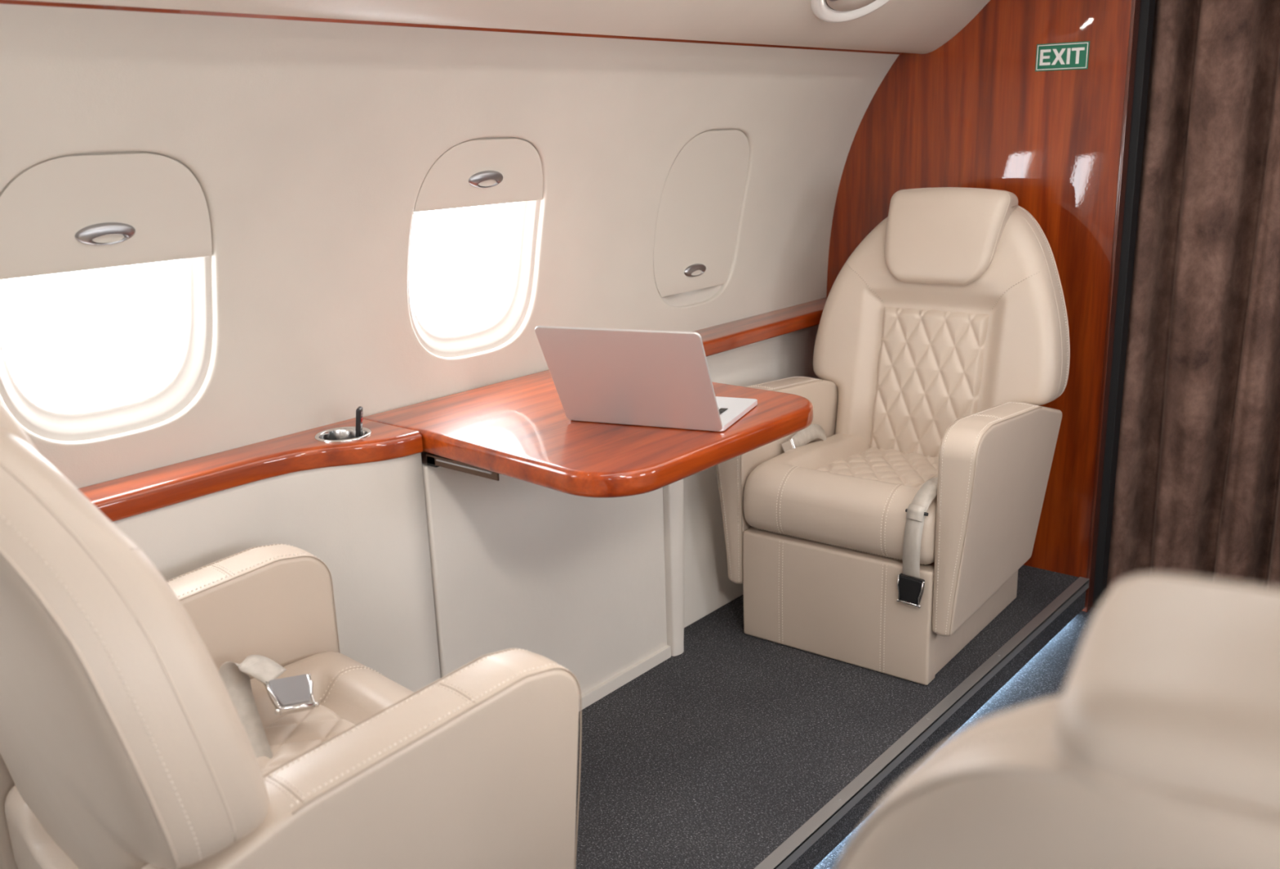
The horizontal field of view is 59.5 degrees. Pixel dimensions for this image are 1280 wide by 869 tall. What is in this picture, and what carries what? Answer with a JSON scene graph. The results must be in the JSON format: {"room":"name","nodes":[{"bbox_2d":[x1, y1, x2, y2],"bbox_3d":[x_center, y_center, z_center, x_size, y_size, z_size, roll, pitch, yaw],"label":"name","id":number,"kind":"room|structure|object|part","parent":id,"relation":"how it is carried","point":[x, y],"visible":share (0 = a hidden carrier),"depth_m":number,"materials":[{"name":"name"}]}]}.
{"room":"aircraft cabin","nodes":[
{"label":"aircraft cabin","id":0,"kind":"room"},
{"bbox_2d":[112,452,440,693],"bbox_3d":[-1.444,0.742,1.347,0.118,0.792,2.999,11,20,39],"label":"wall","id":1,"kind":"structure","parent":0,"point":[366,522],"depth_m":2.27,"materials":[{"name":"plastic"}]},
{"bbox_2d":[77,417,422,521],"bbox_3d":[-1.488,0.352,1.267,0.219,0.089,2.994,11,20,39],"label":"ledge","id":2,"kind":"object","parent":1,"relation":"attached to","point":[334,444],"visible":0.75,"depth_m":2.15,"materials":[{"name":"brown wood"}]},
{"bbox_2d":[355,406,363,437],"bbox_3d":[-0.578,0.009,2.303,0.026,0.133,0.027,-2,15,-2],"label":"remote control","id":3,"kind":"object","parent":2,"relation":"in","point":[358,430],"visible":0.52,"depth_m":2.28,"materials":[{"name":"black plastic"}]},
{"bbox_2d":[362,368,813,497],"bbox_3d":[-0.100,-0.020,2.441,0.770,0.074,0.732,11,20,39],"label":"table","id":4,"kind":"object","parent":2,"relation":"attached to","point":[519,428],"visible":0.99,"depth_m":2.22,"materials":[{"name":"brown wood"}]},
{"bbox_3d":[-0.345,0.061,2.259,0.216,0.020,0.050,11,20,39],"label":"slide rail","id":5,"kind":"part","parent":4,"relation":"part of","materials":[{"name":"silver metal"}]},
{"bbox_2d":[534,325,757,431],"bbox_3d":[0.025,-0.138,2.291,0.341,0.220,0.365,5,17,22],"label":"laptop","id":6,"kind":"object","parent":4,"relation":"on","point":[625,376],"visible":1,"depth_m":2.18,"materials":[{"name":"white"}]},
{"bbox_2d":[0,4,898,488],"bbox_3d":[-0.864,-0.275,1.868,0.267,0.801,5.020,11,20,39],"label":"wall","id":7,"kind":"structure","parent":0,"point":[310,148],"depth_m":2.30,"materials":[{"name":"plastic"}]},
{"bbox_2d":[0,151,212,440],"bbox_3d":[-0.923,-0.235,1.950,0.154,0.505,0.408,11,20,39],"label":"window","id":8,"kind":"structure","parent":7,"relation":"in","point":[74,212],"depth_m":1.92,"materials":[{"name":"grey plastic"}]},
{"bbox_3d":[-0.905,-0.341,1.903,0.019,0.037,0.104,11,20,39],"label":"shade pull","id":9,"kind":"part","parent":8,"relation":"part of","materials":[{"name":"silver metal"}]},
{"bbox_2d":[0,151,212,279],"bbox_3d":[-0.906,-0.377,1.893,0.096,0.194,0.396,11,20,39],"label":"shade","id":10,"kind":"object","parent":8,"relation":"attached to","point":[74,212],"depth_m":1.88,"materials":[{"name":"beige plastic"}]},
{"bbox_2d":[0,0,902,54],"bbox_3d":[-0.787,-0.652,1.686,0.056,0.030,4.960,11,20,39],"label":"trim","id":11,"kind":"structure","parent":7,"relation":"attached to","point":[2,2],"depth_m":2.00,"materials":[{"name":"brown wood"}]},
{"bbox_2d":[407,137,542,356],"bbox_3d":[-0.371,-0.427,2.583,0.154,0.505,0.408,11,20,39],"label":"window","id":12,"kind":"structure","parent":7,"relation":"in","point":[488,171],"depth_m":2.57,"materials":[{"name":"grey plastic"}]},
{"bbox_2d":[413,137,542,212],"bbox_3d":[-0.350,-0.588,2.516,0.084,0.149,0.390,11,20,39],"label":"shade","id":13,"kind":"object","parent":12,"relation":"attached to","point":[488,171],"depth_m":2.50,"materials":[{"name":"beige plastic"}]},
{"bbox_3d":[-0.343,-0.573,2.515,0.020,0.038,0.104,11,20,39],"label":"shade pull","id":14,"kind":"part","parent":12,"relation":"part of","materials":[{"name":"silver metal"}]},
{"bbox_2d":[653,128,749,306],"bbox_3d":[0.177,-0.617,3.212,0.154,0.505,0.408,11,20,39],"label":"window","id":15,"kind":"structure","parent":7,"relation":"in","point":[702,196],"depth_m":3.20,"materials":[{"name":"grey plastic"}]},
{"bbox_3d":[0.164,-0.478,3.266,0.014,0.037,0.104,11,20,39],"label":"shade pull","id":16,"kind":"part","parent":15,"relation":"part of","materials":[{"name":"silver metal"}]},
{"bbox_2d":[22,0,990,53],"bbox_3d":[0.178,-0.682,1.204,2.040,0.286,5.500,11,20,39],"label":"ceiling","id":17,"kind":"structure","parent":0,"point":[904,26],"depth_m":2.39,"materials":[{"name":"plastic"}]},
{"bbox_2d":[810,0,890,22],"bbox_3d":[0.580,-1.105,2.705,0.291,0.190,0.430,11,20,39],"label":"ceiling light","id":18,"kind":"object","parent":17,"relation":"attached to","point":[840,11],"visible":1,"depth_m":2.80,"materials":[{"name":"white plastic"}]},
{"bbox_3d":[0.581,-1.111,2.702,0.230,0.154,0.342,11,20,39],"label":"pod panel","id":19,"kind":"part","parent":18,"relation":"part of","materials":[{"name":"plastic"}]},
{"bbox_2d":[683,324,822,627],"bbox_3d":[0.384,0.088,3.517,0.089,0.792,1.098,11,20,39],"label":"wall","id":20,"kind":"structure","parent":0,"point":[708,587],"depth_m":3.37,"materials":[{"name":"plastic"}]},
{"bbox_2d":[693,297,827,356],"bbox_3d":[0.295,-0.303,3.371,0.134,0.044,1.251,11,20,39],"label":"ledge","id":21,"kind":"object","parent":20,"relation":"attached to","point":[720,338],"visible":0.52,"depth_m":3.40,"materials":[{"name":"brown wood"}]},
{"bbox_2d":[574,564,1085,868],"bbox_3d":[-0.575,0.974,2.000,1.001,0.096,4.970,11,20,39],"label":"floor","id":22,"kind":"structure","parent":0,"point":[714,755],"depth_m":2.66,"materials":[{"name":"grey carpet"}]},
{"bbox_2d":[0,400,581,868],"bbox_3d":[-0.624,0.405,1.619,0.778,1.206,0.806,13,21,42],"label":"passenger seat","id":23,"kind":"object","parent":22,"relation":"on","point":[213,715],"visible":1,"depth_m":1.36,"materials":[{"name":"beige leather"}]},
{"bbox_3d":[-0.815,0.309,1.393,0.766,0.799,0.230,13,21,42],"label":"panel","id":24,"kind":"part","parent":23,"relation":"part of","materials":[{"name":"beige leather"}]},
{"bbox_3d":[-0.777,0.297,1.430,0.778,0.809,0.341,13,21,42],"label":"backrest","id":25,"kind":"part","parent":23,"relation":"part of","materials":[{"name":"beige leather"}]},
{"bbox_3d":[-0.821,0.520,1.935,0.098,0.543,0.653,13,21,42],"label":"armrest","id":26,"kind":"part","parent":23,"relation":"part of","materials":[{"name":"beige leather"}]},
{"bbox_2d":[4,651,416,868],"bbox_3d":[-0.554,0.572,1.734,0.572,0.182,0.622,13,21,42],"label":"seat cushion","id":27,"kind":"object","parent":23,"relation":"on","point":[348,691],"depth_m":1.84,"materials":[{"name":"beige leather"}]},
{"bbox_3d":[-0.568,0.416,1.829,0.061,0.027,0.058,-11,17,-29],"label":"latch plate","id":28,"kind":"part","parent":23,"relation":"part of","materials":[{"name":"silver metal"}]},
{"bbox_3d":[-0.336,0.628,1.481,0.098,0.543,0.653,13,21,42],"label":"armrest","id":29,"kind":"part","parent":23,"relation":"part of","materials":[{"name":"beige leather"}]},
{"bbox_2d":[421,451,684,711],"bbox_3d":[-0.185,0.305,2.765,0.148,0.765,0.886,11,20,39],"label":"base cabinet","id":30,"kind":"object","parent":22,"relation":"on","point":[593,587],"visible":0.52,"depth_m":2.68,"materials":[{"name":"plastic"}]},
{"bbox_3d":[-0.172,0.677,2.790,0.026,0.034,0.773,11,20,39],"label":"skirting","id":31,"kind":"part","parent":30,"relation":"part of","materials":[{"name":"plastic"}]},
{"bbox_3d":[0.077,0.216,3.055,0.075,0.763,0.177,-4,15,-9],"label":"corner post","id":32,"kind":"part","parent":30,"relation":"part of","materials":[{"name":"plastic"}]},
{"bbox_2d":[715,186,1070,684],"bbox_3d":[0.737,-0.066,3.173,0.762,1.206,0.864,10,19,37],"label":"passenger seat","id":33,"kind":"object","parent":22,"relation":"on","point":[884,533],"visible":0.98,"depth_m":3.09,"materials":[{"name":"beige leather"}]},
{"bbox_3d":[0.440,0.088,3.362,0.096,0.543,0.653,10,19,37],"label":"armrest","id":34,"kind":"part","parent":33,"relation":"part of","materials":[{"name":"beige leather"}]},
{"bbox_2d":[743,433,937,564],"bbox_3d":[0.679,0.146,3.142,0.558,0.182,0.622,10,19,37],"label":"seat cushion","id":35,"kind":"object","parent":33,"relation":"on","point":[860,497],"depth_m":2.98,"materials":[{"name":"beige leather"}]},
{"bbox_3d":[0.674,0.388,2.801,0.057,0.060,0.006,10,19,37],"label":"latch plate","id":36,"kind":"part","parent":33,"relation":"part of","materials":[{"name":"black plastic"}]},
{"bbox_3d":[0.892,-0.278,3.328,0.758,0.809,0.341,10,19,37],"label":"backrest","id":37,"kind":"part","parent":33,"relation":"part of","materials":[{"name":"beige leather"}]},
{"bbox_3d":[0.960,0.177,2.971,0.096,0.543,0.653,10,19,37],"label":"armrest","id":38,"kind":"part","parent":33,"relation":"part of","materials":[{"name":"beige leather"}]},
{"bbox_2d":[754,576,1089,868],"bbox_3d":[-0.201,1.011,1.678,0.030,0.031,4.958,11,20,39],"label":"trim","id":39,"kind":"structure","parent":22,"relation":"on","point":[812,829],"depth_m":2.62,"materials":[{"name":"silver metal"}]},
{"bbox_2d":[813,606,1097,868],"bbox_3d":[0.134,1.096,1.780,0.900,0.040,5.500,11,20,39],"label":"floor","id":40,"kind":"structure","parent":0,"point":[1046,674],"depth_m":3.11,"materials":[{"name":"blue carpet"}]},
{"bbox_2d":[826,0,1132,610],"bbox_3d":[0.992,-0.516,3.586,1.010,2.060,0.050,11,20,39],"label":"wall","id":41,"kind":"structure","parent":0,"point":[974,110],"depth_m":3.35,"materials":[{"name":"brown wood"}]},
{"bbox_2d":[1035,40,1089,71],"bbox_3d":[1.203,-1.077,3.196,0.150,0.074,0.004,11,20,38],"label":"exit sign","id":42,"kind":"object","parent":41,"relation":"attached to","point":[1075,55],"visible":1,"depth_m":3.19,"materials":[{"name":"teal plastic"}]},
{"bbox_2d":[1092,0,1155,608],"bbox_3d":[1.467,-0.477,3.384,0.082,2.060,0.254,11,20,39],"label":"trim","id":43,"kind":"structure","parent":41,"relation":"attached to","point":[1144,33],"depth_m":3.28,"materials":[{"name":"black rubber"}]},
{"bbox_3d":[0.650,1.212,1.004,1.005,0.109,4.970,11,20,39],"label":"floor","id":44,"kind":"structure","parent":0,"visible":0},
{"bbox_2d":[835,572,1279,868],"bbox_3d":[0.556,0.597,0.773,0.778,1.206,0.787,11,20,39],"label":"passenger seat","id":45,"kind":"object","parent":44,"relation":"on","point":[1159,747],"visible":1,"depth_m":0.45,"materials":[{"name":"beige leather"}]},
{"bbox_3d":[0.407,0.494,0.567,0.778,0.809,0.341,11,20,39],"label":"backrest","id":46,"kind":"part","parent":45,"relation":"part of","materials":[{"name":"beige leather"}]},
{"bbox_3d":[0.373,0.506,0.527,0.766,0.799,0.230,11,20,39],"label":"panel","id":47,"kind":"part","parent":45,"relation":"part of","materials":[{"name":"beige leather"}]},
{"bbox_3d":[-0.366,-0.010,1.881,1.485,2.250,5.604,11,20,39],"label":"wall","id":48,"kind":"structure","parent":0,"visible":0},
{"bbox_2d":[1084,0,1141,612],"bbox_3d":[1.380,-0.441,3.264,0.010,2.060,0.048,11,20,39],"label":"trim","id":49,"kind":"structure","parent":48,"relation":"attached to","point":[1135,4],"depth_m":3.26,"materials":[{"name":"brown wood"}]},
{"bbox_3d":[1.684,-1.401,2.877,0.700,0.025,0.110,11,20,39],"label":"trim","id":50,"kind":"structure","parent":0,"visible":0},
{"bbox_2d":[1106,0,1279,595],"bbox_3d":[1.734,-0.421,3.164,0.720,2.028,0.134,11,20,39],"label":"curtain","id":51,"kind":"object","parent":50,"relation":"hanging from","point":[1197,491],"visible":0.84,"depth_m":3.23,"materials":[{"name":"fabric"}]}
]}

